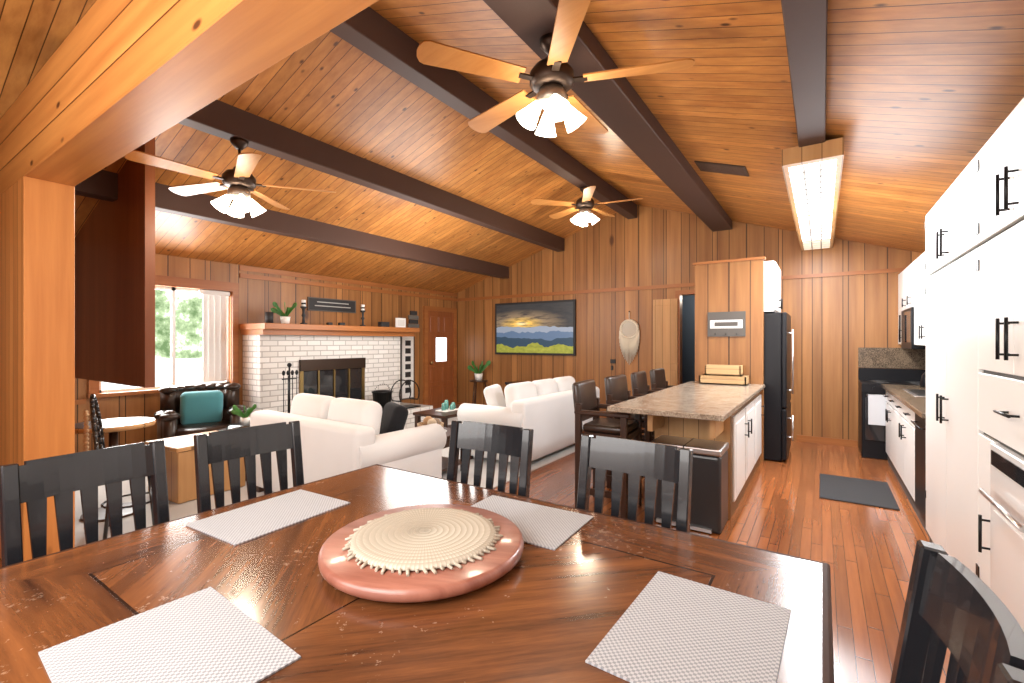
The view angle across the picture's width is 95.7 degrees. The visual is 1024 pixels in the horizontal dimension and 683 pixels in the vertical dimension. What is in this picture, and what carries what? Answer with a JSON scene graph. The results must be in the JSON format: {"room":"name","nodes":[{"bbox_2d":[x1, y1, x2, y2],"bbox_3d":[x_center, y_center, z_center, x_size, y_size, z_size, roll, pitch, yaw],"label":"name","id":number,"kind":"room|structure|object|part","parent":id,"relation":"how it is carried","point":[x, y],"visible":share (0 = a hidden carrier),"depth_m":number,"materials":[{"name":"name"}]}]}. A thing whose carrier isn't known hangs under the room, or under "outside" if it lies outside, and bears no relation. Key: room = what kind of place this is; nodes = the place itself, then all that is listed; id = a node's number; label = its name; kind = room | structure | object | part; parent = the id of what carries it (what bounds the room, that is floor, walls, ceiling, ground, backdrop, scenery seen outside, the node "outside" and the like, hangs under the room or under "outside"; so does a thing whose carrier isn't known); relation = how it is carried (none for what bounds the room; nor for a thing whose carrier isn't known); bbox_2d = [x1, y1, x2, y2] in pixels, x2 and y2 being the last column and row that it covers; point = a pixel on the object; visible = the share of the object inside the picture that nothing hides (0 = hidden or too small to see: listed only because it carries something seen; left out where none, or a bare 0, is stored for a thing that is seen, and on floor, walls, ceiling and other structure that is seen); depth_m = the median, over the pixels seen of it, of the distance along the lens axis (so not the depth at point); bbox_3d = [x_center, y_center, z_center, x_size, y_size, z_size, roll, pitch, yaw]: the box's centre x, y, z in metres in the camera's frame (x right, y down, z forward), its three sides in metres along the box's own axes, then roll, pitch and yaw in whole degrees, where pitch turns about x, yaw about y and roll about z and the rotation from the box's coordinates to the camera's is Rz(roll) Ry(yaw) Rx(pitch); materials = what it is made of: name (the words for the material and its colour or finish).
{"room":"dining room and kitchen","nodes":[
{"label":"dining room and kitchen","id":0,"kind":"room"},
{"bbox_2d":[83,411,88,533],"bbox_3d":[-3.033,0.943,3.302,0.024,0.865,0.024,0,0,-23],"label":"bead","id":1,"kind":"object","parent":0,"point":[86,429],"depth_m":3.30,"materials":[{"name":"brown wood"}]},
{"bbox_2d":[75,137,154,387],"bbox_3d":[-3.815,-0.672,4.377,1.990,2.103,0.070,0,0,34],"label":"cabinet","id":2,"kind":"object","parent":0,"point":[114,292],"depth_m":4.10,"materials":[{"name":"brown wood"}]},
{"bbox_2d":[75,254,456,452],"bbox_3d":[-3.391,-0.590,6.933,0.150,4.000,10.650,0,0,34],"label":"wall","id":3,"kind":"structure","parent":0,"point":[257,298],"depth_m":6.56,"materials":[{"name":"brown wood"}]},
{"bbox_2d":[87,275,238,397],"bbox_3d":[-4.195,-0.090,5.670,0.220,1.400,1.555,0,0,34],"label":"window","id":4,"kind":"structure","parent":3,"relation":"in","point":[220,334],"depth_m":6.05,"materials":[{"name":"brown wood"}]},
{"bbox_2d":[75,265,456,404],"bbox_3d":[-3.692,0.185,6.322,0.030,2.450,9.000,0,0,34],"label":"trim","id":5,"kind":"structure","parent":3,"relation":"attached to","point":[243,268],"depth_m":7.50,"materials":[{"name":"brown wood"}]},
{"bbox_2d":[307,297,355,312],"bbox_3d":[-2.901,-0.585,7.501,0.026,0.210,0.880,0,0,34],"label":"sign","id":6,"kind":"object","parent":3,"relation":"attached to","point":[329,305],"visible":0.98,"depth_m":7.45,"materials":[{"name":"grey"}]},
{"bbox_2d":[400,336,413,399],"bbox_3d":[-1.997,0.490,8.846,0.032,1.220,0.340,0,0,34],"label":"sign","id":7,"kind":"object","parent":3,"relation":"attached to","point":[406,358],"visible":0.9,"depth_m":8.81,"materials":[{"name":"grey"}]},
{"bbox_2d":[423,306,456,408],"bbox_3d":[-1.456,0.350,9.585,0.110,2.120,0.970,0,0,34],"label":"entry door","id":8,"kind":"structure","parent":3,"relation":"in","point":[439,356],"depth_m":9.55,"materials":[{"name":"brown wood"}]},
{"bbox_2d":[0,428,950,682],"bbox_3d":[-0.067,1.460,4.708,8.150,0.100,10.650,0,0,34],"label":"floor","id":9,"kind":"structure","parent":0,"point":[866,553],"depth_m":3.42,"materials":[{"name":"brown wood"}]},
{"bbox_2d":[0,176,74,560],"bbox_3d":[-3.030,0.228,2.943,0.690,2.364,0.220,0,0,34],"label":"post","id":10,"kind":"object","parent":9,"relation":"on","point":[37,318],"visible":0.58,"depth_m":2.76,"materials":[{"name":"brown wood"}]},
{"bbox_2d":[0,0,378,194],"bbox_3d":[-0.928,-1.200,1.536,5.750,0.500,0.220,0,0,34],"label":"header","id":11,"kind":"object","parent":10,"relation":"on","point":[112,81],"visible":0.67,"depth_m":1.82,"materials":[{"name":"brown wood"}]},
{"bbox_2d":[0,440,169,566],"bbox_3d":[-1.324,0.902,1.556,0.531,1.017,0.460,0,0,30],"label":"dining chair","id":12,"kind":"object","parent":9,"relation":"on","point":[34,484],"visible":0.23,"depth_m":1.64,"materials":[{"name":"black paint"}]},
{"bbox_2d":[193,421,303,512],"bbox_3d":[-1.026,0.902,2.001,0.531,1.017,0.460,0,0,37],"label":"dining chair","id":13,"kind":"object","parent":9,"relation":"on","point":[217,449],"visible":0.4,"depth_m":2.12,"materials":[{"name":"black paint"}]},
{"bbox_2d":[75,417,574,546],"bbox_3d":[-1.425,1.404,6.157,3.978,0.012,6.748,0,0,34],"label":"rug","id":14,"kind":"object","parent":9,"relation":"on","point":[182,510],"depth_m":4.18,"materials":[{"name":"grey carpet"}]},
{"bbox_2d":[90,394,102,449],"bbox_3d":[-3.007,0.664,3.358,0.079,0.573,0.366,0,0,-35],"label":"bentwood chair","id":15,"kind":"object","parent":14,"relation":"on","point":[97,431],"depth_m":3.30,"materials":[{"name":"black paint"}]},
{"bbox_2d":[75,417,155,521],"bbox_3d":[-3.249,1.035,3.775,0.554,0.750,0.554,0,0,34],"label":"pub table","id":16,"kind":"object","parent":14,"relation":"on","point":[112,427],"visible":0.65,"depth_m":3.74,"materials":[{"name":"light varnished wood"},{"name":"black metal"}]},
{"bbox_2d":[100,432,153,538],"bbox_3d":[-2.869,0.959,3.462,0.421,0.904,0.377,0,0,-29],"label":"bentwood chair","id":17,"kind":"object","parent":14,"relation":"on","point":[106,523],"depth_m":3.43,"materials":[{"name":"black paint"}]},
{"bbox_2d":[145,430,244,503],"bbox_3d":[-2.943,1.160,4.341,0.580,0.500,0.620,0,0,30],"label":"wood chest","id":18,"kind":"object","parent":14,"relation":"on","point":[180,467],"visible":0.33,"depth_m":4.03,"materials":[{"name":"brown wood"}]},
{"bbox_2d":[154,383,246,439],"bbox_3d":[-3.573,0.958,5.350,0.897,0.905,0.854,0,0,-38],"label":"leather armchair","id":19,"kind":"object","parent":14,"relation":"on","point":[186,409],"visible":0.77,"depth_m":5.32,"materials":[{"name":"brown leather"}]},
{"bbox_2d":[226,422,249,480],"bbox_3d":[-2.723,1.135,4.831,0.452,0.550,0.452,0,0,34],"label":"table","id":20,"kind":"object","parent":14,"relation":"on","point":[235,425],"visible":0.08,"depth_m":4.68,"materials":[{"name":"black paint"}]},
{"bbox_2d":[231,404,256,424],"bbox_3d":[-2.783,0.752,4.795,0.257,0.214,0.225,0,0,34],"label":"plant","id":21,"kind":"object","parent":20,"relation":"on","point":[244,417],"visible":1,"depth_m":4.78,"materials":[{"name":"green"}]},
{"bbox_2d":[250,393,446,491],"bbox_3d":[-1.528,0.952,4.243,1.690,0.916,0.951,0,0,35],"label":"loveseat","id":22,"kind":"object","parent":14,"relation":"on","point":[340,435],"visible":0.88,"depth_m":3.81,"materials":[{"name":"fabric"}]},
{"bbox_2d":[413,404,460,427],"bbox_3d":[-0.833,1.200,6.755,0.600,0.420,1.100,0,0,34],"label":"coffee table","id":23,"kind":"object","parent":14,"relation":"on","point":[442,416],"visible":0.27,"depth_m":6.37,"materials":[{"name":"brown wood"}]},
{"bbox_2d":[435,400,457,412],"bbox_3d":[-0.916,0.914,6.630,0.200,0.150,0.320,0,0,34],"label":"glassware","id":24,"kind":"object","parent":23,"relation":"on","point":[445,408],"visible":1,"depth_m":6.60,"materials":[{"name":"teal glass"}]},
{"bbox_2d":[442,427,461,471],"bbox_3d":[-0.864,1.185,4.911,0.600,0.450,0.600,0,0,30],"label":"end table","id":25,"kind":"object","parent":14,"relation":"on","point":[445,461],"visible":0.04,"depth_m":4.89,"materials":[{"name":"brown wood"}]},
{"bbox_2d":[417,416,446,431],"bbox_3d":[-0.864,0.878,4.911,0.350,0.160,0.350,0,0,34],"label":"decorative basket","id":26,"kind":"object","parent":25,"relation":"on","point":[427,420],"visible":0.5,"depth_m":4.91,"materials":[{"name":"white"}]},
{"bbox_2d":[470,380,487,403],"bbox_3d":[-0.682,1.096,9.317,0.373,0.632,0.394,0,0,34],"label":"plant stand","id":27,"kind":"object","parent":14,"relation":"on","point":[475,385],"visible":0.71,"depth_m":9.26,"materials":[{"name":"brown wood"}]},
{"bbox_2d":[467,361,490,379],"bbox_3d":[-0.698,0.579,9.294,0.482,0.400,0.421,0,0,34],"label":"potted plant","id":28,"kind":"object","parent":27,"relation":"on","point":[479,374],"visible":1,"depth_m":9.27,"materials":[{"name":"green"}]},
{"bbox_2d":[505,381,530,385],"bbox_3d":[0.430,1.090,8.641,1.100,0.640,0.400,0,0,34],"label":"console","id":29,"kind":"object","parent":14,"relation":"on","point":[510,382],"visible":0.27,"depth_m":8.77,"materials":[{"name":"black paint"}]},
{"bbox_2d":[457,376,599,461],"bbox_3d":[0.315,0.952,6.107,0.951,0.916,2.130,0,0,34],"label":"sofa","id":30,"kind":"object","parent":14,"relation":"on","point":[543,409],"visible":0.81,"depth_m":5.44,"materials":[{"name":"fabric"}]},
{"bbox_2d":[239,323,432,427],"bbox_3d":[-2.539,0.585,7.169,0.997,1.650,2.750,0,0,34],"label":"fireplace","id":31,"kind":"object","parent":9,"relation":"on","point":[351,362],"visible":0.58,"depth_m":6.78,"materials":[{"name":"white brick"}]},
{"bbox_2d":[265,312,272,322],"bbox_3d":[-3.233,-0.316,6.172,0.096,0.150,0.096,0,0,34],"label":"speaker","id":32,"kind":"object","parent":31,"relation":"on","point":[268,317],"visible":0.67,"depth_m":6.13},
{"bbox_2d":[271,302,296,323],"bbox_3d":[-3.129,-0.388,6.327,0.354,0.294,0.309,0,0,34],"label":"potted plant","id":33,"kind":"object","parent":31,"relation":"on","point":[284,318],"visible":1,"depth_m":6.31,"materials":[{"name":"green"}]},
{"bbox_2d":[282,363,297,412],"bbox_3d":[-2.917,0.694,6.069,0.220,0.830,0.240,0,0,34],"label":"fireplace tools","id":34,"kind":"object","parent":31,"relation":"on","point":[289,365],"visible":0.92,"depth_m":6.06,"materials":[{"name":"black metal"}]},
{"bbox_2d":[300,300,306,323],"bbox_3d":[-2.961,-0.416,6.579,0.100,0.350,0.097,0,0,34],"label":"candle","id":35,"kind":"object","parent":31,"relation":"on","point":[303,307],"visible":0.83,"depth_m":6.56,"materials":[{"name":"black metal"}]},
{"bbox_2d":[360,305,365,325],"bbox_3d":[-2.393,-0.416,7.426,0.100,0.350,0.097,0,0,34],"label":"candle","id":36,"kind":"object","parent":31,"relation":"on","point":[362,310],"visible":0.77,"depth_m":7.41,"materials":[{"name":"black metal"}]},
{"bbox_2d":[326,311,418,327],"bbox_3d":[-2.235,-0.396,7.699,0.100,0.309,1.890,0,0,34],"label":"decorations","id":37,"kind":"object","parent":31,"relation":"on","point":[400,322],"visible":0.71,"depth_m":8.18,"materials":[{"name":"black"}]},
{"bbox_2d":[371,384,392,411],"bbox_3d":[-2.066,0.890,7.376,0.330,0.438,0.336,0,0,34],"label":"bucket","id":38,"kind":"object","parent":31,"relation":"on","point":[382,398],"visible":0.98,"depth_m":7.26,"materials":[{"name":"black metal"}]},
{"bbox_2d":[391,379,420,408],"bbox_3d":[-1.788,0.874,7.755,0.240,0.470,0.480,0,0,34],"label":"rack","id":39,"kind":"object","parent":31,"relation":"on","point":[410,406],"visible":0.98,"depth_m":7.77,"materials":[{"name":"black metal"}]},
{"bbox_2d":[0,464,833,682],"bbox_3d":[-0.309,1.030,1.290,1.990,0.760,1.500,0,0,34],"label":"dining table","id":40,"kind":"object","parent":9,"relation":"on","point":[536,614],"visible":0.71,"depth_m":1.19,"materials":[{"name":"brown wood"}]},
{"bbox_2d":[38,587,300,682],"bbox_3d":[-0.708,0.647,0.955,0.450,0.004,0.320,0,0,37],"label":"placemat","id":41,"kind":"object","parent":40,"relation":"on","point":[209,635],"visible":1,"depth_m":0.97,"materials":[{"name":"white fabric"}]},
{"bbox_2d":[185,489,349,545],"bbox_3d":[-0.901,0.647,1.746,0.320,0.004,0.450,0,0,31],"label":"placemat","id":42,"kind":"object","parent":40,"relation":"on","point":[238,526],"visible":1,"depth_m":1.71,"materials":[{"name":"white fabric"}]},
{"bbox_2d":[318,504,523,602],"bbox_3d":[-0.266,0.614,1.418,0.606,0.070,0.606,0,0,14],"label":"lazy susan","id":43,"kind":"object","parent":40,"relation":"on","point":[420,553],"visible":0.98,"depth_m":1.29,"materials":[{"name":"pink ceramic"}]},
{"bbox_2d":[472,495,593,550],"bbox_3d":[0.025,0.647,1.692,0.450,0.004,0.320,0,0,32],"label":"placemat","id":44,"kind":"object","parent":40,"relation":"on","point":[551,528],"visible":0.71,"depth_m":1.68,"materials":[{"name":"white fabric"}]},
{"bbox_2d":[585,571,790,682],"bbox_3d":[0.410,0.647,1.025,0.320,0.004,0.450,0,0,36],"label":"placemat","id":45,"kind":"object","parent":40,"relation":"on","point":[667,628],"visible":1,"depth_m":1.01,"materials":[{"name":"white fabric"}]},
{"bbox_2d":[447,420,533,496],"bbox_3d":[-0.219,0.902,2.013,0.460,1.017,0.531,0,0,32],"label":"dining chair","id":46,"kind":"object","parent":9,"relation":"on","point":[503,441],"visible":0.38,"depth_m":2.20,"materials":[{"name":"black paint"}]},
{"bbox_2d":[572,379,641,518],"bbox_3d":[0.812,0.876,3.932,0.495,1.069,0.490,0,0,30],"label":"bar stool","id":47,"kind":"object","parent":9,"relation":"on","point":[586,401],"visible":0.71,"depth_m":3.82,"materials":[{"name":"brown wood"}]},
{"bbox_2d":[604,374,653,488],"bbox_3d":[1.214,0.876,4.531,0.495,1.069,0.490,0,0,37],"label":"bar stool","id":48,"kind":"object","parent":9,"relation":"on","point":[616,390],"visible":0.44,"depth_m":4.49,"materials":[{"name":"brown leather"}]},
{"bbox_2d":[577,434,692,532],"bbox_3d":[0.345,0.902,1.659,0.460,1.017,0.531,0,0,38],"label":"dining chair","id":49,"kind":"object","parent":9,"relation":"on","point":[669,466],"visible":0.27,"depth_m":1.83,"materials":[{"name":"black paint"}]},
{"bbox_2d":[631,371,659,440],"bbox_3d":[1.613,0.876,5.129,0.495,1.069,0.490,0,0,32],"label":"bar stool","id":50,"kind":"object","parent":9,"relation":"on","point":[640,387],"visible":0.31,"depth_m":5.12,"materials":[{"name":"brown leather"}]},
{"bbox_2d":[650,368,673,435],"bbox_3d":[2.003,0.876,5.711,0.495,1.069,0.490,0,0,36],"label":"bar stool","id":51,"kind":"object","parent":9,"relation":"on","point":[658,381],"visible":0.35,"depth_m":5.73,"materials":[{"name":"brown leather"}]},
{"bbox_2d":[650,435,728,533],"bbox_3d":[1.386,1.099,3.634,0.530,0.622,0.362,0,0,34],"label":"trash can","id":52,"kind":"object","parent":9,"relation":"on","point":[709,502],"visible":0.6,"depth_m":3.44,"materials":[{"name":"grey metal"}]},
{"bbox_2d":[651,405,746,519],"bbox_3d":[1.690,0.975,4.122,0.622,0.870,0.730,0,0,34],"label":"base cabinet","id":53,"kind":"object","parent":9,"relation":"on","point":[733,431],"depth_m":3.81,"materials":[{"name":"wood"}]},
{"bbox_2d":[607,381,764,420],"bbox_3d":[1.840,0.520,4.483,0.830,0.040,2.736,0,0,34],"label":"countertop","id":54,"kind":"structure","parent":53,"relation":"on","point":[695,401],"depth_m":3.86,"materials":[{"name":"beige stone"}]},
{"bbox_2d":[699,364,748,385],"bbox_3d":[2.495,0.389,5.454,0.500,0.220,0.260,0,0,34],"label":"tray","id":55,"kind":"object","parent":54,"relation":"on","point":[724,374],"visible":1,"depth_m":5.36,"materials":[{"name":"brown wood"}]},
{"bbox_2d":[693,256,765,461],"bbox_3d":[2.637,0.210,5.647,0.800,2.400,0.120,0,0,34],"label":"partition panel","id":56,"kind":"object","parent":9,"relation":"on","point":[731,285],"visible":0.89,"depth_m":5.58,"materials":[{"name":"brown wood"}]},
{"bbox_2d":[708,311,745,336],"bbox_3d":[2.588,-0.210,5.600,0.420,0.300,0.051,0,0,34],"label":"sign","id":57,"kind":"object","parent":56,"relation":"attached to","point":[726,324],"visible":1,"depth_m":5.60,"materials":[{"name":"grey"}]},
{"bbox_2d":[764,261,781,312],"bbox_3d":[3.084,-0.652,5.968,0.686,0.595,0.900,0,0,34],"label":"upper cabinet","id":58,"kind":"object","parent":56,"relation":"attached to","point":[772,289],"visible":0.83,"depth_m":5.47,"materials":[{"name":"white wood"}]},
{"bbox_2d":[747,397,754,486],"bbox_3d":[2.082,0.975,4.708,0.622,0.870,0.680,0,0,34],"label":"base cabinet","id":59,"kind":"object","parent":9,"relation":"on","point":[750,404],"depth_m":4.55,"materials":[{"name":"wood"}]},
{"bbox_2d":[755,393,762,470],"bbox_3d":[2.467,0.975,5.284,0.622,0.870,0.706,0,0,34],"label":"base cabinet","id":60,"kind":"object","parent":9,"relation":"on","point":[758,406],"depth_m":5.07,"materials":[{"name":"wood"}]},
{"bbox_2d":[764,312,793,460],"bbox_3d":[3.142,0.530,5.929,0.826,1.740,0.900,0,0,34],"label":"fridge","id":61,"kind":"object","parent":9,"relation":"on","point":[777,382],"visible":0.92,"depth_m":5.43,"materials":[{"name":"black metal"}]},
{"bbox_2d":[819,473,899,510],"bbox_3d":[3.248,1.404,4.384,0.560,0.012,0.900,0,0,34],"label":"floor mat","id":62,"kind":"object","parent":9,"relation":"on","point":[873,493],"visible":1,"depth_m":4.32,"materials":[{"name":"black"}]},
{"bbox_2d":[885,392,888,462],"bbox_3d":[4.515,0.976,5.068,0.626,0.870,0.465,0,0,34],"label":"base cabinet","id":63,"kind":"object","parent":9,"relation":"on","point":[887,393],"depth_m":5.27,"materials":[{"name":"grey wood"}]},
{"bbox_2d":[889,396,892,470],"bbox_3d":[4.238,0.976,4.654,0.626,0.870,0.531,0,0,34],"label":"base cabinet","id":64,"kind":"object","parent":9,"relation":"on","point":[890,397],"depth_m":5.05,"materials":[{"name":"grey wood"}]},
{"bbox_2d":[858,348,925,459],"bbox_3d":[4.750,0.745,5.639,0.821,1.330,0.736,0,0,34],"label":"range","id":65,"kind":"object","parent":9,"relation":"on","point":[874,374],"visible":0.48,"depth_m":5.79,"materials":[{"name":"black metal"}]},
{"bbox_2d":[893,400,912,506],"bbox_3d":[3.795,0.976,3.992,0.626,0.870,1.061,0,0,34],"label":"base cabinet","id":66,"kind":"object","parent":9,"relation":"on","point":[905,414],"depth_m":4.23,"materials":[{"name":"grey wood"}]},
{"bbox_2d":[881,384,925,419],"bbox_3d":[3.887,0.520,4.165,0.666,0.041,2.664,0,0,34],"label":"countertop","id":67,"kind":"structure","parent":66,"relation":"on","point":[913,397],"depth_m":4.29,"materials":[{"name":"beige stone"}]},
{"bbox_2d":[920,372,925,387],"bbox_3d":[4.540,0.385,5.019,0.180,0.226,0.224,0,0,34],"label":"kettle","id":68,"kind":"object","parent":67,"relation":"on","point":[923,381],"depth_m":5.04,"materials":[{"name":"black"}]},
{"bbox_2d":[913,416,928,535],"bbox_3d":[3.331,0.976,3.299,0.626,0.870,0.607,0,0,34],"label":"dishwasher","id":69,"kind":"object","parent":9,"relation":"on","point":[919,426],"depth_m":3.54,"materials":[{"name":"black"}]},
{"bbox_2d":[925,203,936,543],"bbox_3d":[2.965,0.260,2.784,0.662,2.300,0.655,0,0,34],"label":"tall cabinet","id":70,"kind":"object","parent":9,"relation":"on","point":[931,218],"depth_m":3.05,"materials":[{"name":"grey wood"}]},
{"bbox_2d":[937,164,968,567],"bbox_3d":[2.600,0.260,2.239,0.662,2.300,0.655,0,0,34],"label":"tall cabinet","id":71,"kind":"object","parent":9,"relation":"on","point":[953,207],"depth_m":2.54,"materials":[{"name":"grey wood"}]},
{"bbox_2d":[890,540,1023,682],"bbox_3d":[0.518,0.902,0.836,0.531,1.017,0.460,0,0,31],"label":"dining chair","id":72,"kind":"object","parent":9,"relation":"on","point":[959,610],"visible":1,"depth_m":0.80,"materials":[{"name":"black paint"}]},
{"bbox_2d":[969,98,1023,630],"bbox_3d":[2.151,0.260,1.568,0.662,2.300,0.960,0,0,34],"label":"tall cabinet","id":73,"kind":"object","parent":9,"relation":"on","point":[974,294],"depth_m":1.87,"materials":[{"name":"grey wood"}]},
{"bbox_2d":[0,0,1023,292],"bbox_3d":[-0.067,-1.697,4.708,8.150,1.406,10.650,0,0,34],"label":"ceiling","id":74,"kind":"structure","parent":0,"point":[924,98],"depth_m":3.71,"materials":[{"name":"brown wood"}]},
{"bbox_2d":[74,170,508,278],"bbox_3d":[-2.023,-1.400,6.505,0.150,0.260,6.840,0,0,34],"label":"beam","id":75,"kind":"structure","parent":74,"relation":"attached to","point":[101,184],"depth_m":5.53,"materials":[{"name":"brown wood"}]},
{"bbox_2d":[179,100,564,251],"bbox_3d":[-0.985,-1.811,5.810,0.150,0.263,6.840,0,0,34],"label":"beam","id":76,"kind":"structure","parent":74,"relation":"attached to","point":[221,119],"depth_m":4.67,"materials":[{"name":"brown wood"}]},
{"bbox_2d":[124,137,335,217],"bbox_3d":[-2.318,-1.369,3.832,1.455,0.626,1.408,0,0,34],"label":"ceiling fan","id":77,"kind":"object","parent":76,"relation":"hanging from","point":[239,182],"visible":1,"depth_m":3.79,"materials":[{"name":"brown metal"}]},
{"bbox_2d":[330,7,636,218],"bbox_3d":[0.154,-2.217,5.048,0.160,0.254,6.840,0,0,34],"label":"ridge","id":78,"kind":"object","parent":74,"relation":"attached to","point":[372,33],"visible":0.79,"depth_m":4.01,"materials":[{"name":"brown wood"}]},
{"bbox_2d":[531,186,642,226],"bbox_3d":[1.035,-1.839,6.323,1.446,0.506,1.430,0,0,34],"label":"ceiling fan","id":79,"kind":"object","parent":78,"relation":"hanging from","point":[585,204],"visible":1,"depth_m":6.23,"materials":[{"name":"brown wood"}]},
{"bbox_2d":[483,0,731,231],"bbox_3d":[1.326,-1.825,4.263,0.280,0.251,6.840,0,0,34],"label":"beam","id":80,"kind":"structure","parent":74,"relation":"attached to","point":[618,107],"depth_m":3.38,"materials":[{"name":"brown wood"}]},
{"bbox_2d":[417,0,694,136],"bbox_3d":[0.250,-1.449,2.669,1.455,0.506,1.405,0,0,34],"label":"ceiling fan","id":81,"kind":"object","parent":80,"relation":"hanging from","point":[551,78],"visible":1,"depth_m":2.51,"materials":[{"name":"brown metal"}]},
{"bbox_2d":[694,161,748,176],"bbox_3d":[2.092,-1.724,4.617,0.460,0.162,0.300,0,0,34],"label":"ceiling vent","id":82,"kind":"object","parent":74,"relation":"in","point":[730,169],"visible":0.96,"depth_m":4.58,"materials":[{"name":"brown metal"}]},
{"bbox_2d":[781,0,827,146],"bbox_3d":[2.331,-1.461,3.590,0.160,0.142,6.840,0,0,34],"label":"beam","id":83,"kind":"structure","parent":74,"relation":"attached to","point":[805,25],"depth_m":2.31,"materials":[{"name":"brown wood"}]},
{"bbox_2d":[782,137,843,250],"bbox_3d":[3.175,-1.337,4.851,0.370,0.127,3.796,0,0,34],"label":"ceiling light","id":84,"kind":"object","parent":74,"relation":"attached to","point":[812,175],"visible":1,"depth_m":3.85,"materials":[{"name":"white plastic"}]},
{"bbox_2d":[682,295,694,383],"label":"door","id":85,"kind":"structure","parent":0,"point":[688,338],"depth_m":8.72,"materials":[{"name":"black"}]},
{"bbox_2d":[457,205,925,440],"bbox_3d":[2.102,-0.590,7.949,8.150,4.000,0.150,0,0,34],"label":"wall","id":86,"kind":"structure","parent":0,"point":[837,322],"depth_m":7.54,"materials":[{"name":"brown wood"}]},
{"bbox_2d":[495,299,575,355],"bbox_3d":[0.413,-0.255,8.958,1.800,1.030,0.046,0,0,34],"label":"picture","id":87,"kind":"object","parent":86,"relation":"attached to","point":[537,328],"depth_m":8.89},
{"bbox_3d":[0.414,-0.255,8.960,1.800,1.030,0.042,0,0,34],"label":"landscape picture","id":88,"kind":"part","parent":87,"relation":"part of"},
{"bbox_2d":[457,283,694,417],"bbox_3d":[1.004,0.185,8.582,5.260,2.450,0.020,0,0,34],"label":"trim","id":89,"kind":"structure","parent":86,"relation":"attached to","point":[681,292],"depth_m":7.97,"materials":[{"name":"brown wood"}]},
{"bbox_2d":[610,359,615,369],"bbox_3d":[1.760,0.405,8.075,0.090,0.190,0.015,0,0,34],"label":"light switch","id":90,"kind":"object","parent":86,"relation":"attached to","point":[612,360],"visible":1,"depth_m":8.07,"materials":[{"name":"black plastic"}]},
{"bbox_2d":[619,311,639,364],"bbox_3d":[1.998,-0.064,7.892,0.363,0.917,0.044,0,0,34],"label":"macrame hanging","id":91,"kind":"object","parent":86,"relation":"attached to","point":[629,334],"visible":0.94,"depth_m":7.88,"materials":[{"name":"beige fabric"}]},
{"bbox_2d":[653,299,677,385],"bbox_3d":[2.501,0.355,7.556,0.390,2.090,0.052,0,0,34],"label":"door","id":92,"kind":"structure","parent":86,"relation":"in","point":[665,334],"depth_m":7.52,"materials":[{"name":"brown wood"}]},
{"bbox_2d":[781,268,905,446],"bbox_3d":[4.569,0.235,6.196,1.800,2.350,0.020,0,0,34],"label":"trim","id":93,"kind":"structure","parent":86,"relation":"attached to","point":[829,441],"depth_m":6.31,"materials":[{"name":"brown wood"}]},
{"bbox_3d":[2.881,-0.590,1.922,0.150,4.000,9.300,0,0,34],"label":"wall","id":94,"kind":"structure","parent":0,"visible":0},
{"bbox_2d":[898,272,901,306],"bbox_3d":[4.767,-0.600,5.315,0.438,0.520,0.285,0,0,34],"label":"upper cabinet","id":95,"kind":"object","parent":94,"relation":"attached to","point":[900,275],"depth_m":5.75,"materials":[{"name":"white wood"}]},
{"bbox_2d":[902,265,909,306],"bbox_3d":[4.555,-0.600,4.998,0.438,0.520,0.478,0,0,34],"label":"upper cabinet","id":96,"kind":"object","parent":94,"relation":"attached to","point":[906,272],"depth_m":5.34,"materials":[{"name":"white wood"}]},
{"bbox_2d":[898,307,925,348],"bbox_3d":[4.620,-0.143,5.127,0.473,0.445,0.756,0,0,34],"label":"microwave","id":97,"kind":"object","parent":94,"relation":"attached to","point":[905,316],"depth_m":5.21,"materials":[{"name":"black"}]},
{"bbox_2d":[910,258,917,310],"bbox_3d":[4.247,-0.600,4.538,0.438,0.520,0.628,0,0,34],"label":"upper cabinet","id":98,"kind":"object","parent":94,"relation":"attached to","point":[912,277],"depth_m":4.88,"materials":[{"name":"white wood"}]},
{"bbox_2d":[914,307,925,346],"bbox_3d":[4.085,-0.150,4.274,0.414,0.380,1.248,0,0,34],"label":"upper cabinet","id":99,"kind":"object","parent":94,"relation":"attached to","point":[920,315],"depth_m":4.58,"materials":[{"name":"white wood"}]},
{"bbox_2d":[918,251,928,306],"bbox_3d":[3.900,-0.600,4.020,0.438,0.520,0.620,0,0,34],"label":"upper cabinet","id":100,"kind":"object","parent":94,"relation":"attached to","point":[922,277],"depth_m":4.49,"materials":[{"name":"white wood"}]},
{"label":"outside","id":101,"kind":"structure","parent":0,"visible":0},
{"bbox_2d":[101,289,224,389],"bbox_3d":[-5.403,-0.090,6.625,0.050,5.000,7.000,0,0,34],"label":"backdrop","id":102,"kind":"structure","parent":101,"point":[189,337],"depth_m":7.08,"materials":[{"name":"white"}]}
]}

